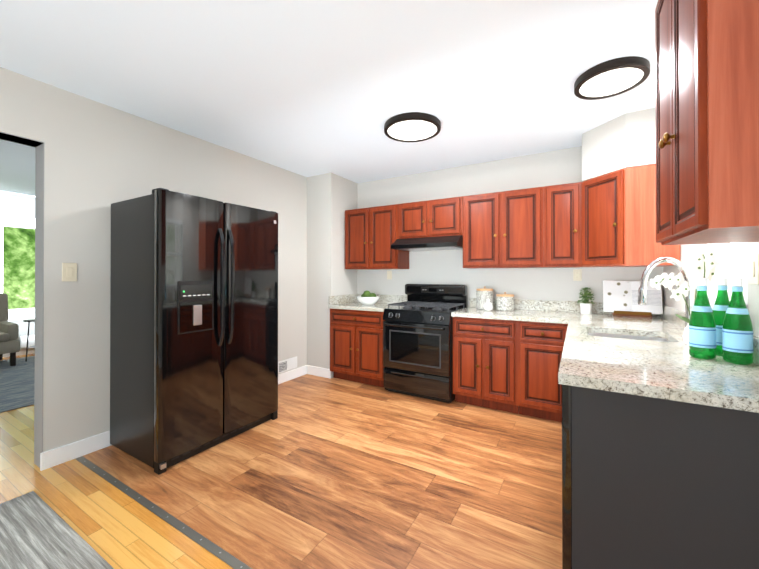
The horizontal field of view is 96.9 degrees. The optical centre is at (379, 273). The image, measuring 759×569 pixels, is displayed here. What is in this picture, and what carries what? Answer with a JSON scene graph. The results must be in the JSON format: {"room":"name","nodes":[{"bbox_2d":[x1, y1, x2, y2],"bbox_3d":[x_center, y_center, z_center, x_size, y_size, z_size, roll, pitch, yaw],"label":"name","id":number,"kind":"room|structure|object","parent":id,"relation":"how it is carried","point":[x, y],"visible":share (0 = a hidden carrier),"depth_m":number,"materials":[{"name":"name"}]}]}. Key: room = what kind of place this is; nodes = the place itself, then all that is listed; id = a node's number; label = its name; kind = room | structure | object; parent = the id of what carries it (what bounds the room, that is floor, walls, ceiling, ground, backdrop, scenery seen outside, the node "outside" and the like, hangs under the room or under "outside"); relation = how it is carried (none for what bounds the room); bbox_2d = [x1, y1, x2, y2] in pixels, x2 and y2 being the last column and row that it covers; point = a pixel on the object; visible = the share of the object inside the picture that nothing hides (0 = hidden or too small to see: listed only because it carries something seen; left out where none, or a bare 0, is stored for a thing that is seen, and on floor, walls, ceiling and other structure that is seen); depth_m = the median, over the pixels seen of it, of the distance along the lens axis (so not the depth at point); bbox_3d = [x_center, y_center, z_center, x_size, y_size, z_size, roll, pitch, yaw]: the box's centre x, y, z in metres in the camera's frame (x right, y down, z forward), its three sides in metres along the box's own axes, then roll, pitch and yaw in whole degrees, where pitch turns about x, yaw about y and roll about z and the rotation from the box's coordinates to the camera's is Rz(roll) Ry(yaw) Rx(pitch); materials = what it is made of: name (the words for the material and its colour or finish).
{"room":"kitchen","nodes":[
{"label":"kitchen","id":0,"kind":"room"},
{"bbox_2d":[0,353,233,568],"bbox_3d":[-2.844,1.346,2.101,8.650,0.100,6.200,0,0,31],"label":"floor","id":1,"kind":"structure","parent":0,"point":[113,526],"depth_m":1.85,"materials":[{"name":"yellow wood"}]},
{"bbox_2d":[0,356,34,412],"bbox_3d":[-4.769,1.298,3.759,2.750,0.010,3.600,0,0,31],"label":"living room rug","id":2,"kind":"object","parent":1,"relation":"on","point":[17,381],"depth_m":3.95,"materials":[{"name":"carpet"}]},
{"bbox_2d":[0,293,19,365],"bbox_3d":[-5.632,0.796,4.642,0.872,1.002,0.760,0,0,31],"label":"armchair","id":3,"kind":"object","parent":2,"relation":"on","point":[9,338],"visible":1,"depth_m":4.73,"materials":[{"name":"grey fabric"}]},
{"bbox_2d":[23,318,34,361],"bbox_3d":[-5.131,0.992,5.066,0.320,0.615,0.320,0,0,31],"label":"side table","id":4,"kind":"object","parent":2,"relation":"on","point":[29,321],"visible":0.25,"depth_m":4.97,"materials":[{"name":"grey metal"}]},
{"bbox_2d":[0,491,113,568],"bbox_3d":[-1.606,1.281,0.244,2.530,0.012,2.560,0,0,31],"label":"dining rug","id":5,"kind":"object","parent":1,"relation":"on","point":[37,531],"visible":0.89,"depth_m":1.61,"materials":[{"name":"grey carpet"}]},
{"bbox_2d":[76,456,251,568],"bbox_3d":[-0.537,1.290,1.437,3.660,0.005,0.040,0,0,31],"label":"transition strip","id":6,"kind":"object","parent":1,"relation":"on","point":[229,559],"visible":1,"depth_m":1.76,"materials":[{"name":"silver metal"}]},
{"bbox_2d":[83,374,561,568],"bbox_3d":[0.305,1.349,2.716,3.850,0.100,3.060,0,0,31],"label":"floor","id":7,"kind":"structure","parent":0,"point":[319,472],"depth_m":2.06,"materials":[{"name":"wood"}]},
{"bbox_2d":[110,188,277,474],"bbox_3d":[-1.435,0.373,2.751,0.752,1.852,1.005,0,0,31],"label":"refrigerator","id":8,"kind":"object","parent":7,"relation":"on","point":[193,325],"visible":1,"depth_m":2.40,"materials":[{"name":"black metal"}]},
{"bbox_2d":[330,309,384,387],"bbox_3d":[-0.124,0.868,4.205,0.791,0.876,0.627,0,0,31],"label":"base cabinet","id":9,"kind":"object","parent":7,"relation":"on","point":[356,336],"depth_m":3.95,"materials":[{"name":"brown wood"}]},
{"bbox_2d":[328,294,406,311],"bbox_3d":[-0.128,0.355,4.203,0.795,0.150,0.643,0,0,31],"label":"countertop","id":10,"kind":"structure","parent":9,"relation":"on","point":[350,301],"depth_m":4.27,"materials":[{"name":"stone"}]},
{"bbox_2d":[357,291,379,304],"bbox_3d":[-0.141,0.302,4.238,0.300,0.175,0.300,0,0,31],"label":"bowl","id":11,"kind":"object","parent":10,"relation":"on","point":[366,298],"visible":1,"depth_m":4.16,"materials":[{"name":"white ceramic"}]},
{"bbox_2d":[383,284,467,402],"bbox_3d":[0.511,0.715,3.747,0.756,1.177,0.720,0,0,31],"label":"range","id":12,"kind":"object","parent":7,"relation":"on","point":[418,343],"visible":1,"depth_m":3.52,"materials":[{"name":"black metal"}]},
{"bbox_2d":[453,317,517,413],"bbox_3d":[1.140,0.864,3.459,0.605,0.876,0.627,0,0,31],"label":"base cabinet","id":13,"kind":"object","parent":7,"relation":"on","point":[512,366],"depth_m":3.19,"materials":[{"name":"brown wood"}]},
{"bbox_2d":[518,321,567,421],"bbox_3d":[1.592,0.863,3.192,0.445,0.876,0.627,0,0,31],"label":"base cabinet","id":14,"kind":"object","parent":7,"relation":"on","point":[540,344],"depth_m":2.95,"materials":[{"name":"brown wood"}]},
{"bbox_2d":[451,298,567,322],"bbox_3d":[1.301,0.351,3.360,0.989,0.150,0.643,0,0,31],"label":"countertop","id":15,"kind":"structure","parent":14,"relation":"on","point":[524,309],"depth_m":3.39,"materials":[{"name":"stone"}]},
{"bbox_2d":[476,286,492,309],"bbox_3d":[1.146,0.264,3.664,0.176,0.246,0.176,0,0,31],"label":"canister","id":16,"kind":"object","parent":15,"relation":"on","point":[483,294],"visible":0.92,"depth_m":3.60,"materials":[{"name":"ceramic"}]},
{"bbox_2d":[484,299,492,310],"bbox_3d":[1.133,0.324,3.503,0.094,0.125,0.096,0,0,31],"label":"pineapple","id":17,"kind":"object","parent":15,"relation":"on","point":[488,305],"visible":1,"depth_m":3.48,"materials":[{"name":"white ceramic"}]},
{"bbox_2d":[496,292,513,310],"bbox_3d":[1.321,0.291,3.538,0.180,0.191,0.180,0,0,31],"label":"canister","id":18,"kind":"object","parent":15,"relation":"on","point":[505,302],"visible":1,"depth_m":3.46,"materials":[{"name":"ceramic"}]},
{"bbox_2d":[586,302,602,305],"bbox_3d":[2.030,0.349,2.915,0.420,0.150,0.668,0,0,31],"label":"countertop","id":19,"kind":"structure","parent":14,"relation":"on","point":[596,303],"depth_m":3.24,"materials":[{"name":"stone"}]},
{"bbox_2d":[552,301,758,412],"bbox_3d":[1.592,0.346,2.146,0.746,0.150,2.438,0,0,31],"label":"countertop","id":20,"kind":"structure","parent":14,"relation":"on","point":[672,369],"depth_m":1.39,"materials":[{"name":"stone"}]},
{"bbox_2d":[577,287,594,313],"bbox_3d":[1.969,0.259,3.211,0.152,0.253,0.155,0,0,31],"label":"plant","id":21,"kind":"object","parent":20,"relation":"on","point":[585,308],"visible":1,"depth_m":3.19,"materials":[{"name":"green plant"}]},
{"bbox_2d":[603,280,662,317],"bbox_3d":[2.277,0.225,3.042,0.427,0.319,0.122,0,0,31],"label":"cookbook","id":22,"kind":"object","parent":20,"relation":"on","point":[620,298],"visible":0.88,"depth_m":3.05,"materials":[{"name":"white paper"}]},
{"bbox_2d":[638,257,692,326],"bbox_3d":[1.708,0.139,2.003,0.269,0.480,0.108,0,0,31],"label":"faucet","id":23,"kind":"object","parent":20,"relation":"on","point":[650,267],"visible":0.65,"depth_m":2.01,"materials":[{"name":"silver metal"}]},
{"bbox_2d":[650,247,719,344],"bbox_3d":[1.539,0.124,1.704,0.266,0.508,0.332,0,0,31],"label":"vase","id":24,"kind":"object","parent":20,"relation":"on","point":[699,260],"visible":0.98,"depth_m":1.75,"materials":[{"name":"white ceramic"}]},
{"bbox_2d":[688,278,715,358],"bbox_3d":[1.449,0.199,1.512,0.091,0.356,0.091,0,0,31],"label":"bottle","id":25,"kind":"object","parent":20,"relation":"on","point":[702,333],"visible":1,"depth_m":1.49,"materials":[{"name":"green glass"}]},
{"bbox_2d":[712,278,729,355],"bbox_3d":[1.584,0.199,1.554,0.091,0.356,0.091,0,0,31],"label":"bottle","id":26,"kind":"object","parent":20,"relation":"on","point":[721,304],"visible":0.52,"depth_m":1.54,"materials":[{"name":"green glass"}]},
{"bbox_2d":[722,278,753,364],"bbox_3d":[1.512,0.199,1.422,0.091,0.356,0.091,0,0,31],"label":"bottle","id":27,"kind":"object","parent":20,"relation":"on","point":[737,338],"visible":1,"depth_m":1.40,"materials":[{"name":"green glass"}]},
{"bbox_2d":[588,333,668,341],"bbox_3d":[1.568,0.521,2.125,0.470,0.199,0.460,0,0,31],"label":"sink","id":28,"kind":"object","parent":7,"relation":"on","point":[592,334],"depth_m":2.29,"materials":[{"name":"silver metal"}]},
{"bbox_2d":[562,384,758,568],"bbox_3d":[1.158,0.856,1.375,0.704,0.873,0.618,0,0,31],"label":"dishwasher","id":29,"kind":"object","parent":7,"relation":"on","point":[652,483],"visible":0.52,"depth_m":1.15,"materials":[{"name":"black metal"}]},
{"bbox_2d":[0,0,657,196],"bbox_3d":[-2.702,-1.313,2.354,8.650,0.100,6.760,0,0,31],"label":"ceiling","id":30,"kind":"structure","parent":0,"point":[307,88],"depth_m":2.09,"materials":[{"name":"white paint"}]},
{"bbox_2d":[384,112,440,141],"bbox_3d":[0.279,-1.235,2.870,0.480,0.050,0.480,0,0,31],"label":"ceiling light","id":31,"kind":"object","parent":30,"relation":"attached to","point":[412,127],"visible":1,"depth_m":2.80,"materials":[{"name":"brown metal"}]},
{"bbox_2d":[574,56,649,99],"bbox_3d":[1.478,-1.239,2.157,0.400,0.050,0.400,0,0,31],"label":"ceiling light","id":32,"kind":"object","parent":30,"relation":"attached to","point":[612,78],"visible":1,"depth_m":2.10,"materials":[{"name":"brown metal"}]},
{"bbox_2d":[0,67,758,452],"bbox_3d":[-2.702,0.017,2.348,8.650,2.560,6.760,0,0,31],"label":"wall","id":33,"kind":"structure","parent":0,"point":[98,159],"depth_m":2.88,"materials":[{"name":"grey paint"}]},
{"bbox_2d":[0,215,34,320],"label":"window","id":34,"kind":"structure","parent":33,"relation":"in","point":[27,223],"depth_m":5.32,"materials":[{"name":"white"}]},
{"bbox_2d":[3,347,34,357],"bbox_3d":[-6.434,1.248,4.220,0.014,0.115,5.900,0,0,31],"label":"baseboard","id":35,"kind":"structure","parent":33,"relation":"attached to","point":[22,351],"depth_m":5.40,"materials":[{"name":"white wood"}]},
{"bbox_2d":[0,132,43,467],"bbox_3d":[-2.624,0.212,1.697,0.156,2.164,1.320,0,0,31],"label":"door frame","id":36,"kind":"structure","parent":33,"relation":"attached to","point":[39,303],"depth_m":2.26,"materials":[{"name":"grey"}]},
{"bbox_2d":[20,335,34,347],"bbox_3d":[-5.504,1.102,5.761,0.050,0.180,0.900,0,0,31],"label":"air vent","id":37,"kind":"object","parent":33,"relation":"in","point":[23,341],"visible":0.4,"depth_m":5.41,"materials":[{"name":"white"}]},
{"bbox_2d":[62,263,76,280],"bbox_3d":[-2.151,-0.008,2.337,0.010,0.128,0.080,0,0,31],"label":"light switch","id":38,"kind":"object","parent":33,"relation":"attached to","point":[69,271],"visible":1,"depth_m":2.33,"materials":[{"name":"beige plastic"}]},
{"bbox_2d":[40,365,306,470],"bbox_3d":[-1.580,1.244,3.292,0.017,0.115,2.524,0,0,31],"label":"baseboard","id":39,"kind":"structure","parent":33,"relation":"attached to","point":[66,453],"depth_m":2.39,"materials":[{"name":"white wood"}]},
{"bbox_2d":[278,356,296,373],"bbox_3d":[-1.113,1.110,4.088,0.012,0.140,0.320,0,0,31],"label":"air vent","id":40,"kind":"object","parent":33,"relation":"in","point":[287,364],"visible":0.88,"depth_m":4.08,"materials":[{"name":"white metal"}]},
{"bbox_2d":[307,365,330,377],"bbox_3d":[-0.766,1.248,4.269,0.366,0.115,0.014,0,0,31],"label":"baseboard","id":41,"kind":"structure","parent":33,"relation":"attached to","point":[311,370],"depth_m":4.26,"materials":[{"name":"white wood"}]},
{"bbox_2d":[345,204,408,269],"bbox_3d":[-0.042,-0.439,4.331,0.778,0.770,0.338,0,0,31],"label":"upper cabinet","id":42,"kind":"object","parent":33,"relation":"attached to","point":[370,233],"depth_m":4.17,"materials":[{"name":"brown wood"}]},
{"bbox_2d":[387,271,391,278],"bbox_3d":[0.130,0.021,4.422,0.072,0.116,0.008,0,0,31],"label":"electrical outlet","id":43,"kind":"object","parent":33,"relation":"attached to","point":[389,274],"visible":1,"depth_m":4.42,"materials":[{"name":"beige plastic"}]},
{"bbox_2d":[397,197,460,238],"bbox_3d":[0.629,-0.616,3.936,0.777,0.420,0.338,0,0,31],"label":"upper cabinet","id":44,"kind":"object","parent":33,"relation":"attached to","point":[438,217],"depth_m":3.78,"materials":[{"name":"brown wood"}]},
{"bbox_2d":[391,235,462,250],"bbox_3d":[0.588,-0.341,3.864,0.774,0.128,0.499,0,0,31],"label":"range hood","id":45,"kind":"object","parent":44,"relation":"attached to","point":[435,243],"visible":0.88,"depth_m":3.69,"materials":[{"name":"black metal"}]},
{"bbox_2d":[461,186,544,267],"bbox_3d":[1.304,-0.443,3.537,0.786,0.770,0.338,0,0,31],"label":"upper cabinet","id":46,"kind":"object","parent":33,"relation":"attached to","point":[504,229],"depth_m":3.37,"materials":[{"name":"brown wood"}]},
{"bbox_2d":[545,182,580,267],"bbox_3d":[1.777,-0.444,3.257,0.313,0.770,0.338,0,0,31],"label":"upper cabinet","id":47,"kind":"object","parent":33,"relation":"attached to","point":[562,201],"depth_m":3.11,"materials":[{"name":"brown wood"}]},
{"bbox_2d":[573,269,581,280],"bbox_3d":[1.964,0.016,3.340,0.072,0.116,0.008,0,0,31],"label":"electrical outlet","id":48,"kind":"object","parent":33,"relation":"attached to","point":[577,274],"visible":1,"depth_m":3.34,"materials":[{"name":"beige plastic"}]},
{"bbox_2d":[581,168,628,266],"bbox_3d":[1.881,-0.446,2.849,0.284,0.746,0.284,0,0,31],"label":"upper cabinet","id":49,"kind":"object","parent":33,"relation":"attached to","point":[607,220],"depth_m":2.82,"materials":[{"name":"brown wood"}]},
{"bbox_2d":[613,164,679,266],"bbox_3d":[2.111,-0.446,2.904,0.616,0.770,0.607,0,0,31],"label":"upper cabinet","id":50,"kind":"object","parent":33,"relation":"attached to","point":[642,248],"depth_m":2.60,"materials":[{"name":"brown wood"}]},
{"bbox_2d":[655,0,758,244],"bbox_3d":[1.226,-0.668,1.174,0.382,1.081,0.655,0,0,31],"label":"upper cabinet","id":51,"kind":"object","parent":33,"relation":"attached to","point":[707,109],"visible":1,"depth_m":0.98,"materials":[{"name":"brown wood"}]},
{"bbox_2d":[707,242,747,308],"bbox_3d":[1.828,-0.306,1.731,0.078,1.000,0.560,0,0,31],"label":"window","id":52,"kind":"structure","parent":33,"relation":"in","point":[720,251],"depth_m":1.92,"materials":[{"name":"white"}]},
{"bbox_2d":[749,254,758,283],"bbox_3d":[1.608,-0.017,1.448,0.010,0.128,0.090,0,0,31],"label":"light switch","id":53,"kind":"object","parent":33,"relation":"attached to","point":[753,268],"visible":0.98,"depth_m":1.44,"materials":[{"name":"beige plastic"}]},
{"label":"outside","id":54,"kind":"structure","parent":0,"visible":0},
{"bbox_2d":[742,243,742,286],"bbox_3d":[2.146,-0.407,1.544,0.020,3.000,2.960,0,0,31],"label":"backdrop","id":55,"kind":"structure","parent":54,"point":[742,261],"depth_m":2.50,"materials":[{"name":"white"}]}
]}

